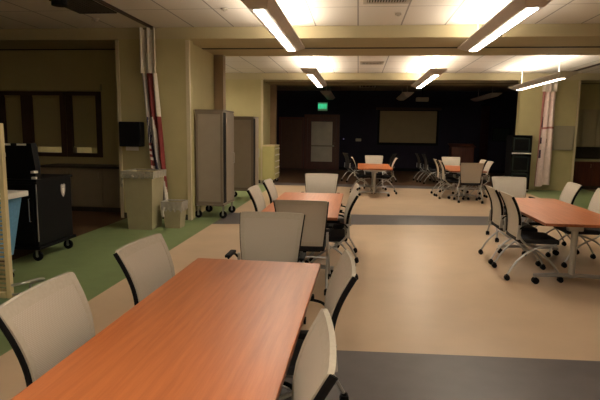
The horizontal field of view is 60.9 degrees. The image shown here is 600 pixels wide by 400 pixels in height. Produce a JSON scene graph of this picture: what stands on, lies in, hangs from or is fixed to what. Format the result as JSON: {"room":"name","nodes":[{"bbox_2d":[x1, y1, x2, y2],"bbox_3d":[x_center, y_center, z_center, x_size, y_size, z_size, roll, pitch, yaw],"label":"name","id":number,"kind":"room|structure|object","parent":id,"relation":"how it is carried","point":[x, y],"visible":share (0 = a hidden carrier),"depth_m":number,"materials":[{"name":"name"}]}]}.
{"room":"community center hall","nodes":[
{"label":"community center hall","id":0,"kind":"room"},
{"bbox_2d":[0,50,118,164],"bbox_3d":[-5.253,-1.481,10.716,4.330,3.200,0.120,2,8,6],"label":"wall","id":1,"kind":"structure","parent":0,"point":[77,66],"depth_m":10.48,"materials":[{"name":"beige paint"}]},
{"bbox_2d":[0,91,27,142],"bbox_3d":[-6.013,-1.611,10.780,0.620,1.340,0.171,2,8,6],"label":"window","id":2,"kind":"structure","parent":1,"relation":"in","point":[12,103],"depth_m":10.73,"materials":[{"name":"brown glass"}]},
{"bbox_2d":[4,95,22,142],"bbox_3d":[-6.013,-1.618,10.775,0.400,1.175,0.048,2,8,6],"label":"roller blind","id":3,"kind":"object","parent":2,"relation":"attached to","point":[12,104],"depth_m":10.76,"materials":[{"name":"beige fabric"}]},
{"bbox_2d":[25,91,67,156],"bbox_3d":[-5.277,-1.590,10.699,0.860,1.340,0.171,2,8,6],"label":"window","id":4,"kind":"structure","parent":1,"relation":"in","point":[45,110],"depth_m":10.67,"materials":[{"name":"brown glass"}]},
{"bbox_2d":[32,95,61,146],"bbox_3d":[-5.277,-1.652,10.687,0.640,1.065,0.048,2,8,6],"label":"roller blind","id":5,"kind":"object","parent":4,"relation":"attached to","point":[46,126],"depth_m":10.69,"materials":[{"name":"beige fabric"}]},
{"bbox_2d":[0,84,101,90],"bbox_3d":[-5.203,-2.319,10.499,2.330,0.120,0.080,2,8,6],"label":"trim","id":6,"kind":"structure","parent":1,"relation":"attached to","point":[57,87],"depth_m":10.45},
{"bbox_2d":[65,91,102,156],"bbox_3d":[-4.453,-1.567,10.608,0.760,1.340,0.171,2,8,6],"label":"window","id":7,"kind":"structure","parent":1,"relation":"in","point":[83,109],"depth_m":10.58,"materials":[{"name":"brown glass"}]},
{"bbox_2d":[72,96,96,147],"bbox_3d":[-4.452,-1.628,10.596,0.540,1.065,0.048,2,8,6],"label":"roller blind","id":8,"kind":"object","parent":7,"relation":"attached to","point":[84,134],"depth_m":10.60,"materials":[{"name":"beige fabric"}]},
{"bbox_2d":[118,39,194,218],"bbox_3d":[-2.589,-1.254,9.286,1.290,3.200,0.240,2,8,6],"label":"wall","id":9,"kind":"structure","parent":0,"point":[170,53],"depth_m":9.12,"materials":[{"name":"beige paint"}]},
{"bbox_2d":[115,40,123,217],"bbox_3d":[-3.256,-1.250,9.261,0.060,3.180,0.080,2,8,6],"label":"trim","id":10,"kind":"structure","parent":9,"relation":"attached to","point":[116,41],"depth_m":9.19,"materials":[{"name":"beige wood"}]},
{"bbox_2d":[119,122,144,150],"bbox_3d":[-3.008,-1.141,9.124,0.400,0.512,0.200,2,8,6],"label":"dispenser","id":11,"kind":"object","parent":9,"relation":"attached to","point":[131,134],"visible":1,"depth_m":9.03,"materials":[{"name":"black plastic"}]},
{"bbox_2d":[126,147,138,150],"bbox_3d":[-3.011,-0.930,9.153,0.240,0.085,0.004,2,8,6],"label":"paper towel","id":12,"kind":"object","parent":11,"relation":"hanging from","point":[127,148],"depth_m":9.15,"materials":[{"name":"white paper"}]},
{"bbox_2d":[124,212,187,219],"bbox_3d":[-2.653,0.297,9.370,1.228,0.100,0.012,2,8,6],"label":"baseboard","id":13,"kind":"structure","parent":9,"relation":"attached to","point":[125,213],"depth_m":9.35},
{"bbox_2d":[185,40,192,219],"bbox_3d":[-1.982,-1.214,9.115,0.067,3.180,0.070,2,8,6],"label":"trim","id":14,"kind":"structure","parent":9,"relation":"attached to","point":[187,42],"depth_m":9.08,"materials":[{"name":"beige wood"}]},
{"bbox_2d":[0,23,599,55],"bbox_3d":[1.633,-2.938,9.501,18.200,0.204,2.050,2,8,6],"label":"ceiling beam","id":15,"kind":"structure","parent":9,"relation":"attached to","point":[574,38],"depth_m":9.04,"materials":[{"name":"paint"}]},
{"bbox_2d":[193,44,213,211],"bbox_3d":[-2.525,-1.376,10.201,1.210,3.200,1.610,2,8,6],"label":"wall","id":16,"kind":"structure","parent":0,"point":[203,61],"depth_m":10.01,"materials":[{"name":"beige paint"}]},
{"bbox_2d":[214,55,225,109],"bbox_3d":[-1.763,-1.474,11.020,0.280,3.198,0.200,2,8,6],"label":"trim","id":17,"kind":"structure","parent":16,"relation":"attached to","point":[219,60],"depth_m":10.79,"materials":[{"name":"brown wood"}]},
{"bbox_2d":[226,79,263,182],"bbox_3d":[-1.849,-2.153,16.087,1.400,3.200,0.240,2,8,6],"label":"wall","id":18,"kind":"structure","parent":0,"point":[243,97],"depth_m":15.83,"materials":[{"name":"beige paint"}]},
{"bbox_2d":[261,80,262,182],"bbox_3d":[-1.187,-2.110,15.910,0.067,3.180,0.070,2,8,6],"label":"trim","id":19,"kind":"structure","parent":18,"relation":"attached to","point":[261,80],"depth_m":15.84,"materials":[{"name":"beige wood"}]},
{"bbox_2d":[264,82,269,144],"bbox_3d":[-1.785,-2.274,17.003,1.320,3.200,1.610,2,8,6],"label":"wall","id":20,"kind":"structure","parent":0,"point":[266,86],"depth_m":17.02,"materials":[{"name":"beige paint"}]},
{"bbox_2d":[270,85,276,144],"bbox_3d":[-0.968,-2.371,17.815,0.280,3.198,0.200,2,8,6],"label":"trim","id":21,"kind":"structure","parent":20,"relation":"attached to","point":[273,88],"depth_m":17.65,"materials":[{"name":"brown wood"}]},
{"bbox_2d":[0,168,599,399],"bbox_3d":[1.553,0.371,9.617,18.200,0.001,25.600,2,8,6],"label":"floor","id":22,"kind":"structure","parent":0,"point":[426,315],"depth_m":5.25,"materials":[{"name":"beige laminate"}]},
{"bbox_2d":[0,190,27,276],"bbox_3d":[-3.311,0.394,5.353,0.690,0.955,0.520,2,8,6],"label":"laundry hamper","id":23,"kind":"object","parent":22,"relation":"on","point":[14,196],"visible":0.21,"depth_m":5.42,"materials":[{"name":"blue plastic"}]},
{"bbox_2d":[0,123,44,298],"bbox_3d":[-2.800,0.152,4.553,0.940,1.660,0.332,2,8,6],"label":"screen","id":24,"kind":"object","parent":22,"relation":"on","point":[9,293],"visible":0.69,"depth_m":4.40,"materials":[{"name":"beige metal"}]},
{"bbox_2d":[5,143,75,260],"bbox_3d":[-3.523,-0.016,6.564,0.840,1.440,0.825,2,8,6],"label":"cart","id":25,"kind":"object","parent":22,"relation":"on","point":[45,215],"visible":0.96,"depth_m":6.22,"materials":[{"name":"plastic"}]},
{"bbox_2d":[0,272,94,386],"bbox_3d":[-0.839,0.848,2.195,0.628,0.955,0.615,1,8,5],"label":"chair","id":26,"kind":"object","parent":22,"relation":"on","point":[45,323],"visible":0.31,"depth_m":2.12,"materials":[{"name":"fabric"}]},
{"bbox_2d":[41,167,74,210],"bbox_3d":[-4.767,-0.249,10.379,0.636,0.860,0.716,2,8,6],"label":"base cabinet","id":27,"kind":"object","parent":22,"relation":"on","point":[44,170],"visible":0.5,"depth_m":10.03,"materials":[{"name":"metal"}]},
{"bbox_2d":[40,163,118,168],"bbox_3d":[-4.144,-0.680,10.259,1.960,0.038,0.700,2,8,6],"label":"countertop","id":28,"kind":"structure","parent":27,"relation":"on","point":[57,165],"depth_m":10.00,"materials":[{"name":"brown wood"}]},
{"bbox_2d":[72,168,105,211],"bbox_3d":[-4.131,-0.231,10.309,0.636,0.860,0.716,2,8,6],"label":"base cabinet","id":29,"kind":"object","parent":22,"relation":"on","point":[87,183],"visible":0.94,"depth_m":9.99,"materials":[{"name":"wood"}]},
{"bbox_2d":[103,169,120,211],"bbox_3d":[-3.495,-0.213,10.239,0.636,0.860,0.716,2,8,6],"label":"base cabinet","id":30,"kind":"object","parent":22,"relation":"on","point":[111,177],"visible":0.41,"depth_m":9.94,"materials":[{"name":"wood"}]},
{"bbox_2d":[121,170,165,229],"bbox_3d":[-2.606,-0.019,8.497,0.599,0.960,0.580,2,8,6],"label":"waste bin","id":31,"kind":"object","parent":22,"relation":"on","point":[143,189],"visible":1,"depth_m":8.29,"materials":[{"name":"beige plastic"}]},
{"bbox_2d":[113,233,174,305],"bbox_3d":[-0.706,0.729,3.100,0.628,0.955,0.615,2,8,10],"label":"chair","id":32,"kind":"object","parent":22,"relation":"on","point":[146,263],"visible":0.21,"depth_m":3.05,"materials":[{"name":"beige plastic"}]},
{"bbox_2d":[11,258,320,399],"bbox_3d":[-0.425,0.923,2.515,0.865,0.734,2.160,2,8,7],"label":"folding table","id":33,"kind":"object","parent":22,"relation":"on","point":[218,329],"visible":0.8,"depth_m":2.15,"materials":[{"name":"brown wood"}]},
{"bbox_2d":[160,199,187,227],"bbox_3d":[-2.110,0.234,8.573,0.375,0.450,0.389,2,8,6],"label":"waste bin","id":34,"kind":"object","parent":22,"relation":"on","point":[173,211],"visible":1,"depth_m":8.47,"materials":[{"name":"beige plastic"}]},
{"bbox_2d":[194,109,235,217],"bbox_3d":[-1.617,-0.699,9.756,0.610,2.000,0.840,2,8,6],"label":"divider","id":35,"kind":"object","parent":22,"relation":"on","point":[214,129],"visible":1,"depth_m":9.39,"materials":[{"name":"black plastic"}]},
{"bbox_2d":[234,116,258,198],"bbox_3d":[-1.358,-1.009,12.254,0.700,1.960,0.640,2,8,6],"label":"divider","id":36,"kind":"object","parent":22,"relation":"on","point":[246,128],"visible":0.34,"depth_m":11.96,"materials":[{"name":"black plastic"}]},
{"bbox_2d":[247,185,265,211],"bbox_3d":[-0.302,0.321,6.198,0.628,0.955,0.615,2,8,6],"label":"chair","id":37,"kind":"object","parent":22,"relation":"on","point":[254,192],"visible":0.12,"depth_m":6.15,"materials":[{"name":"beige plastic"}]},
{"bbox_2d":[225,212,305,323],"bbox_3d":[-0.267,0.611,4.029,0.615,0.955,0.628,2,8,6],"label":"chair","id":38,"kind":"object","parent":22,"relation":"on","point":[264,236],"visible":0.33,"depth_m":4.19,"materials":[{"name":"black plastic"}]},
{"bbox_2d":[262,144,279,182],"bbox_3d":[-0.917,-1.152,16.245,0.415,1.200,1.030,2,8,6],"label":"cabinet","id":39,"kind":"object","parent":22,"relation":"on","point":[270,154],"visible":0.84,"depth_m":15.77,"materials":[{"name":"beige metal"}]},
{"bbox_2d":[263,178,306,251],"bbox_3d":[-0.186,0.199,7.123,0.628,0.955,0.615,2,8,6],"label":"chair","id":40,"kind":"object","parent":22,"relation":"on","point":[268,184],"visible":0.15,"depth_m":7.05,"materials":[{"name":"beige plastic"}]},
{"bbox_2d":[261,192,342,273],"bbox_3d":[0.079,0.397,6.499,0.865,0.734,2.160,2,8,6],"label":"folding table","id":41,"kind":"object","parent":22,"relation":"on","point":[334,199],"visible":0.16,"depth_m":6.78,"materials":[{"name":"orange wood"}]},
{"bbox_2d":[273,200,332,295],"bbox_3d":[0.034,0.438,5.353,0.615,0.955,0.628,2,8,6],"label":"chair","id":42,"kind":"object","parent":22,"relation":"on","point":[315,212],"visible":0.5,"depth_m":5.11,"materials":[{"name":"black plastic"}]},
{"bbox_2d":[283,308,337,399],"bbox_3d":[-0.190,0.914,1.766,0.628,0.955,0.615,1,8,0],"label":"chair","id":43,"kind":"object","parent":22,"relation":"on","point":[314,378],"visible":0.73,"depth_m":1.71,"materials":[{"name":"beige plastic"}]},
{"bbox_2d":[278,250,357,399],"bbox_3d":[-0.020,0.785,2.750,0.628,0.955,0.615,1,8,1],"label":"chair","id":44,"kind":"object","parent":22,"relation":"on","point":[342,280],"visible":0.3,"depth_m":2.63,"materials":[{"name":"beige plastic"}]},
{"bbox_2d":[303,173,338,192],"bbox_3d":[0.316,0.077,8.085,0.615,0.955,0.628,2,8,6],"label":"chair","id":45,"kind":"object","parent":22,"relation":"on","point":[314,182],"visible":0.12,"depth_m":8.24,"materials":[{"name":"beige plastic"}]},
{"bbox_2d":[305,189,358,278],"bbox_3d":[0.356,0.372,5.881,0.628,0.955,0.615,1,8,3],"label":"chair","id":46,"kind":"object","parent":22,"relation":"on","point":[336,235],"visible":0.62,"depth_m":5.65,"materials":[{"name":"black plastic"}]},
{"bbox_2d":[309,183,358,262],"bbox_3d":[0.452,0.273,6.633,0.628,0.955,0.615,1,8,4],"label":"chair","id":47,"kind":"object","parent":22,"relation":"on","point":[356,186],"visible":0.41,"depth_m":6.42,"materials":[{"name":"black plastic"}]},
{"bbox_2d":[341,153,363,182],"bbox_3d":[1.747,-1.082,16.914,0.628,0.955,0.615,-1,8,-14],"label":"chair","id":48,"kind":"object","parent":22,"relation":"on","point":[347,164],"visible":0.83,"depth_m":16.77,"materials":[{"name":"black plastic"}]},
{"bbox_2d":[350,157,372,193],"bbox_3d":[1.686,-0.685,13.929,0.628,0.955,0.615,2,8,6],"label":"chair","id":49,"kind":"object","parent":22,"relation":"on","point":[358,176],"visible":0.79,"depth_m":13.70,"materials":[{"name":"black plastic"}]},
{"bbox_2d":[363,155,383,189],"bbox_3d":[2.168,-0.819,14.983,0.615,0.955,0.628,2,8,6],"label":"chair","id":50,"kind":"object","parent":22,"relation":"on","point":[369,159],"visible":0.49,"depth_m":15.14,"materials":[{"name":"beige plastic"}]},
{"bbox_2d":[358,163,392,196],"bbox_3d":[1.991,-0.553,13.810,0.865,0.734,2.160,2,8,6],"label":"folding table","id":51,"kind":"object","parent":22,"relation":"on","point":[374,168],"visible":0.95,"depth_m":13.13,"materials":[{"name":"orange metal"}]},
{"bbox_2d":[374,158,397,193],"bbox_3d":[2.322,-0.667,13.859,0.628,0.955,0.615,2,8,6],"label":"chair","id":52,"kind":"object","parent":22,"relation":"on","point":[383,177],"visible":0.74,"depth_m":13.64,"materials":[{"name":"black plastic"}]},
{"bbox_2d":[379,154,396,182],"bbox_3d":[2.846,-1.065,16.892,0.628,0.955,0.615,5,8,26],"label":"chair","id":53,"kind":"object","parent":22,"relation":"on","point":[393,156],"visible":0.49,"depth_m":16.72,"materials":[{"name":"black plastic"}]},
{"bbox_2d":[413,153,434,181],"bbox_3d":[4.229,-1.110,17.369,0.628,0.955,0.615,1,8,0],"label":"chair","id":54,"kind":"object","parent":22,"relation":"on","point":[417,155],"visible":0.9,"depth_m":17.27,"materials":[{"name":"black plastic"}]},
{"bbox_2d":[419,154,442,183],"bbox_3d":[4.290,-1.015,16.664,0.628,0.955,0.615,1,8,0],"label":"chair","id":55,"kind":"object","parent":22,"relation":"on","point":[426,163],"visible":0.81,"depth_m":16.54,"materials":[{"name":"black plastic"}]},
{"bbox_2d":[430,159,457,196],"bbox_3d":[3.846,-0.605,13.551,0.628,0.955,0.615,2,8,6],"label":"chair","id":56,"kind":"object","parent":22,"relation":"on","point":[437,175],"visible":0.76,"depth_m":13.48,"materials":[{"name":"black plastic"}]},
{"bbox_2d":[435,160,463,199],"bbox_3d":[3.802,-0.518,12.898,0.628,0.955,0.615,2,8,6],"label":"chair","id":57,"kind":"object","parent":22,"relation":"on","point":[443,170],"visible":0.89,"depth_m":12.70,"materials":[{"name":"black plastic"}]},
{"bbox_2d":[439,157,462,191],"bbox_3d":[4.384,-0.756,14.739,0.615,0.955,0.628,2,8,6],"label":"chair","id":58,"kind":"object","parent":22,"relation":"on","point":[452,161],"visible":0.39,"depth_m":14.90,"materials":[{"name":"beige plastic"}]},
{"bbox_2d":[448,140,475,162],"bbox_3d":[6.181,-1.618,19.587,0.940,1.427,0.593,2,8,6],"label":"lectern","id":59,"kind":"object","parent":22,"relation":"on","point":[465,152],"visible":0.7,"depth_m":19.32,"materials":[{"name":"red wood"}]},
{"bbox_2d":[439,165,486,199],"bbox_3d":[4.190,-0.471,13.418,0.865,0.734,2.160,2,8,6],"label":"folding table","id":60,"kind":"object","parent":22,"relation":"on","point":[455,169],"visible":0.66,"depth_m":12.76,"materials":[{"name":"orange wood"}]},
{"bbox_2d":[453,163,484,203],"bbox_3d":[4.061,-0.430,12.260,0.615,0.955,0.628,2,8,6],"label":"chair","id":61,"kind":"object","parent":22,"relation":"on","point":[471,174],"visible":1,"depth_m":12.05,"materials":[{"name":"beige fabric"}]},
{"bbox_2d":[457,160,486,196],"bbox_3d":[4.556,-0.591,13.513,0.628,0.955,0.615,2,8,6],"label":"chair","id":62,"kind":"object","parent":22,"relation":"on","point":[481,161],"visible":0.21,"depth_m":13.32,"materials":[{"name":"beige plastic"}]},
{"bbox_2d":[463,161,493,199],"bbox_3d":[4.487,-0.499,12.822,0.628,0.955,0.615,2,8,6],"label":"chair","id":63,"kind":"object","parent":22,"relation":"on","point":[486,177],"visible":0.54,"depth_m":12.67,"materials":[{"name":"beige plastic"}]},
{"bbox_2d":[478,185,540,266],"bbox_3d":[2.721,0.309,6.593,0.628,0.955,0.615,2,8,6],"label":"chair","id":64,"kind":"object","parent":22,"relation":"on","point":[496,215],"visible":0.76,"depth_m":6.49,"materials":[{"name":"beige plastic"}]},
{"bbox_2d":[486,176,533,241],"bbox_3d":[3.297,0.137,7.936,0.615,0.955,0.628,2,8,6],"label":"chair","id":65,"kind":"object","parent":22,"relation":"on","point":[516,187],"visible":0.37,"depth_m":8.10,"materials":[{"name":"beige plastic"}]},
{"bbox_2d":[504,135,532,191],"bbox_3d":[6.281,-1.058,14.711,0.540,1.610,0.590,2,8,6],"label":"equipment rack","id":66,"kind":"object","parent":22,"relation":"on","point":[518,147],"visible":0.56,"depth_m":14.48,"materials":[{"name":"black metal"}]},
{"bbox_2d":[511,171,527,172],"bbox_3d":[6.280,-0.817,14.758,0.468,0.020,0.520,2,8,6],"label":"shelf","id":67,"kind":"object","parent":66,"relation":"attached to","point":[511,171],"depth_m":14.52,"materials":[{"name":"black plastic"}]},
{"bbox_2d":[491,191,563,282],"bbox_3d":[2.642,0.400,5.903,0.628,0.955,0.615,2,8,6],"label":"chair","id":68,"kind":"object","parent":22,"relation":"on","point":[513,226],"visible":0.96,"depth_m":5.75,"materials":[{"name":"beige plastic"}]},
{"bbox_2d":[496,198,599,283],"bbox_3d":[3.039,0.473,6.233,0.865,0.734,2.160,2,8,6],"label":"folding table","id":69,"kind":"object","parent":22,"relation":"on","point":[545,211],"visible":0.88,"depth_m":5.61,"materials":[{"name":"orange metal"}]},
{"bbox_2d":[522,182,582,254],"bbox_3d":[3.584,0.229,7.276,0.628,0.955,0.615,2,8,10],"label":"chair","id":70,"kind":"object","parent":22,"relation":"on","point":[571,190],"visible":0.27,"depth_m":7.17,"materials":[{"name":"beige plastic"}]},
{"bbox_2d":[545,188,599,267],"bbox_3d":[3.583,0.336,6.478,0.628,0.955,0.615,2,8,6],"label":"chair","id":71,"kind":"object","parent":22,"relation":"on","point":[594,205],"visible":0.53,"depth_m":6.45,"materials":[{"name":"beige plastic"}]},
{"bbox_2d":[573,161,592,188],"bbox_3d":[8.628,-0.795,15.886,0.616,0.840,0.716,2,8,6],"label":"base cabinet","id":72,"kind":"object","parent":22,"relation":"on","point":[582,175],"visible":0.67,"depth_m":15.56,"materials":[{"name":"red wood"}]},
{"bbox_2d":[575,159,599,161],"bbox_3d":[9.330,-1.218,15.758,2.180,0.048,0.700,2,8,6],"label":"countertop","id":73,"kind":"structure","parent":72,"relation":"on","point":[582,160],"depth_m":15.49,"materials":[{"name":"beige plastic"}]},
{"bbox_2d":[590,162,599,188],"bbox_3d":[9.244,-0.777,15.818,0.616,0.840,0.716,2,8,6],"label":"base cabinet","id":74,"kind":"object","parent":22,"relation":"on","point":[595,181],"visible":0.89,"depth_m":15.53,"materials":[{"name":"red wood"}]},
{"bbox_2d":[0,0,599,90],"bbox_3d":[1.599,-3.038,9.162,18.200,0.080,25.600,2,8,6],"label":"ceiling","id":75,"kind":"structure","parent":0,"point":[14,14],"depth_m":8.28,"materials":[{"name":"white tile"}]},
{"bbox_2d":[51,0,66,6],"bbox_3d":[-2.761,-2.420,5.832,0.170,0.380,0.170,2,8,6],"label":"speaker","id":76,"kind":"object","parent":75,"relation":"hanging from","point":[57,3],"visible":1,"depth_m":5.80},
{"bbox_2d":[49,0,116,13],"bbox_3d":[-3.146,-2.822,7.447,0.600,0.019,0.800,2,8,6],"label":"ceiling vent","id":77,"kind":"object","parent":75,"relation":"in","point":[79,6],"visible":0.86,"depth_m":7.49,"materials":[{"name":"black metal"}]},
{"bbox_2d":[94,0,152,27],"bbox_3d":[-3.243,-2.232,3.059,0.060,0.029,11.880,2,8,6],"label":"trim","id":78,"kind":"structure","parent":75,"relation":"attached to","point":[102,2],"depth_m":7.76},
{"bbox_2d":[139,27,167,200],"bbox_3d":[-2.579,-1.435,8.996,0.444,3.094,0.148,2,8,6],"label":"flag","id":79,"kind":"object","parent":75,"relation":"hanging from","point":[146,35],"visible":0.77,"depth_m":8.96,"materials":[{"name":"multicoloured fabric"}]},
{"bbox_2d":[241,0,304,50],"bbox_3d":[-0.295,-2.502,6.997,0.370,0.460,3.530,2,8,6],"label":"pendant lamp","id":80,"kind":"object","parent":75,"relation":"hanging from","point":[269,13],"visible":1,"depth_m":6.36,"materials":[{"name":"white metal"}]},
{"bbox_2d":[300,56,326,86],"bbox_3d":[0.417,-3.363,13.517,0.370,0.460,4.000,2,8,6],"label":"pendant lamp","id":81,"kind":"object","parent":75,"relation":"hanging from","point":[313,74],"visible":1,"depth_m":12.45,"materials":[{"name":"white"}]},
{"bbox_2d":[318,100,327,110],"bbox_3d":[0.952,-4.163,21.263,0.400,0.870,0.060,2,8,6],"label":"exit sign","id":82,"kind":"object","parent":75,"relation":"hanging from","point":[322,106],"visible":1,"depth_m":21.28,"materials":[{"name":"green plastic"}]},
{"bbox_2d":[320,86,334,99],"bbox_3d":[1.088,-4.163,19.578,0.370,0.460,3.500,2,8,6],"label":"pendant lamp","id":83,"kind":"object","parent":75,"relation":"hanging from","point":[328,94],"visible":0.81,"depth_m":18.48,"materials":[{"name":"grey metal"}]},
{"bbox_2d":[359,86,375,87],"bbox_3d":[2.532,-4.294,19.040,0.620,0.019,2.000,2,8,6],"label":"ceiling vent","id":84,"kind":"object","parent":75,"relation":"in","point":[359,86],"visible":0.39,"depth_m":19.75,"materials":[{"name":"grey metal"}]},
{"bbox_2d":[360,62,383,64],"bbox_3d":[1.840,-3.504,13.057,0.600,0.019,0.450,2,8,6],"label":"ceiling vent","id":85,"kind":"object","parent":75,"relation":"in","point":[361,63],"visible":1,"depth_m":13.08,"materials":[{"name":"metal"}]},
{"bbox_2d":[363,0,409,3],"bbox_3d":[1.146,-2.665,6.699,0.620,0.019,0.650,2,8,6],"label":"ceiling vent","id":86,"kind":"object","parent":75,"relation":"in","point":[364,1],"visible":1,"depth_m":6.93,"materials":[{"name":"metal"}]},
{"bbox_2d":[396,86,413,100],"bbox_3d":[3.998,-4.115,19.506,0.370,0.460,3.400,2,8,6],"label":"pendant lamp","id":87,"kind":"object","parent":75,"relation":"hanging from","point":[404,95],"visible":0.88,"depth_m":18.60,"materials":[{"name":"grey metal"}]},
{"bbox_2d":[416,88,428,101],"bbox_3d":[4.717,-4.072,19.653,0.460,0.545,0.380,2,8,6],"label":"projector","id":88,"kind":"object","parent":75,"relation":"hanging from","point":[418,99],"visible":0.95,"depth_m":19.50,"materials":[{"name":"plastic"}]},
{"bbox_2d":[411,56,446,87],"bbox_3d":[3.316,-3.302,13.347,0.370,0.460,4.100,2,8,6],"label":"pendant lamp","id":89,"kind":"object","parent":75,"relation":"hanging from","point":[431,74],"visible":1,"depth_m":12.32,"materials":[{"name":"white metal"}]},
{"bbox_2d":[470,89,501,101],"bbox_3d":[7.031,-4.056,19.371,0.370,0.460,3.400,2,8,6],"label":"pendant lamp","id":90,"kind":"object","parent":75,"relation":"hanging from","point":[490,95],"visible":0.89,"depth_m":18.88,"materials":[{"name":"grey metal"}]},
{"bbox_2d":[457,0,552,50],"bbox_3d":[2.626,-2.432,6.764,0.370,0.460,3.550,2,8,6],"label":"pendant lamp","id":91,"kind":"object","parent":75,"relation":"hanging from","point":[515,12],"visible":1,"depth_m":6.22,"materials":[{"name":"white metal"}]},
{"bbox_2d":[508,55,578,89],"bbox_3d":[5.936,-3.133,12.690,0.370,0.550,3.850,2,8,6],"label":"pendant lamp","id":92,"kind":"object","parent":75,"relation":"hanging from","point":[561,75],"visible":0.94,"depth_m":11.88,"materials":[{"name":"white metal"}]},
{"bbox_2d":[574,63,599,70],"bbox_3d":[7.387,-3.323,12.296,0.060,0.029,4.810,2,8,6],"label":"trim","id":93,"kind":"structure","parent":75,"relation":"attached to","point":[598,63],"depth_m":13.19,"materials":[{"name":"metal"}]},
{"bbox_2d":[277,90,517,169],"bbox_3d":[3.018,-2.985,22.051,18.200,3.400,0.100,2,8,6],"label":"wall","id":94,"kind":"structure","parent":0,"point":[459,116],"depth_m":21.82,"materials":[{"name":"black paint"}]},
{"bbox_2d":[279,117,303,168],"bbox_3d":[-0.386,-2.505,22.425,1.100,2.260,0.049,2,8,6],"label":"door","id":95,"kind":"structure","parent":94,"relation":"in","point":[291,156],"depth_m":22.40,"materials":[{"name":"red wood"}]},
{"bbox_2d":[304,114,339,169],"bbox_3d":[0.944,-2.524,22.245,1.540,2.380,0.101,2,8,6],"label":"door","id":96,"kind":"structure","parent":94,"relation":"in","point":[321,144],"depth_m":22.25,"materials":[{"name":"red wood"}]},
{"bbox_2d":[282,166,504,172],"bbox_3d":[4.033,-1.322,22.094,10.900,0.120,0.020,2,8,6],"label":"baseboard","id":97,"kind":"structure","parent":94,"relation":"attached to","point":[340,168],"depth_m":22.02,"materials":[{"name":"black plastic"}]},
{"bbox_2d":[376,107,441,145],"bbox_3d":[4.600,-3.131,21.749,2.720,1.588,0.099,2,8,6],"label":"projection screen","id":98,"kind":"object","parent":94,"relation":"attached to","point":[396,126],"visible":1,"depth_m":21.73,"materials":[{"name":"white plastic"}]},
{"bbox_2d":[515,80,579,190],"bbox_3d":[7.242,-1.897,15.085,1.620,3.200,0.240,2,8,6],"label":"wall","id":99,"kind":"structure","parent":0,"point":[529,103],"depth_m":14.95,"materials":[{"name":"beige paint"}]},
{"bbox_2d":[226,73,599,85],"bbox_3d":[2.402,-3.829,16.249,18.200,0.204,1.950,2,8,6],"label":"trim","id":100,"kind":"structure","parent":99,"relation":"attached to","point":[332,79],"depth_m":15.44,"materials":[{"name":"paint"}]},
{"bbox_2d":[534,81,557,186],"bbox_3d":[7.114,-1.904,14.773,0.454,3.054,0.148,2,8,6],"label":"curtain","id":101,"kind":"object","parent":99,"relation":"hanging from","point":[544,155],"visible":0.99,"depth_m":14.78,"materials":[{"name":"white fabric"}]},
{"bbox_2d":[552,126,574,150],"bbox_3d":[7.660,-1.804,14.886,0.650,0.710,0.079,2,8,6],"label":"board","id":102,"kind":"object","parent":99,"relation":"attached to","point":[563,136],"visible":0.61,"depth_m":14.90,"materials":[{"name":"metal"}]},
{"bbox_2d":[571,81,580,181],"bbox_3d":[8.035,-1.851,14.899,0.060,3.180,0.080,2,8,6],"label":"trim","id":103,"kind":"structure","parent":99,"relation":"attached to","point":[579,86],"depth_m":14.84,"materials":[{"name":"beige wood"}]},
{"bbox_2d":[579,84,599,109],"bbox_3d":[9.825,-1.989,16.037,3.300,3.200,0.120,2,8,6],"label":"wall","id":104,"kind":"structure","parent":0,"point":[589,94],"depth_m":15.90,"materials":[{"name":"beige paint"}]},
{"bbox_2d":[576,109,597,146],"bbox_3d":[8.716,-2.233,15.864,0.810,1.140,0.395,2,8,6],"label":"upper cabinet","id":105,"kind":"object","parent":104,"relation":"attached to","point":[587,118],"visible":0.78,"depth_m":15.68,"materials":[{"name":"wood"}]},
{"bbox_2d":[575,147,599,158],"bbox_3d":[9.811,-1.475,16.037,3.300,0.380,0.014,2,8,6],"label":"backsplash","id":106,"kind":"structure","parent":104,"relation":"attached to","point":[581,152],"depth_m":16.11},
{"bbox_2d":[595,110,599,146],"bbox_3d":[9.531,-2.211,15.774,0.810,1.140,0.395,2,8,6],"label":"upper cabinet","id":107,"kind":"object","parent":104,"relation":"attached to","point":[597,138],"visible":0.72,"depth_m":15.66,"materials":[{"name":"wood"}]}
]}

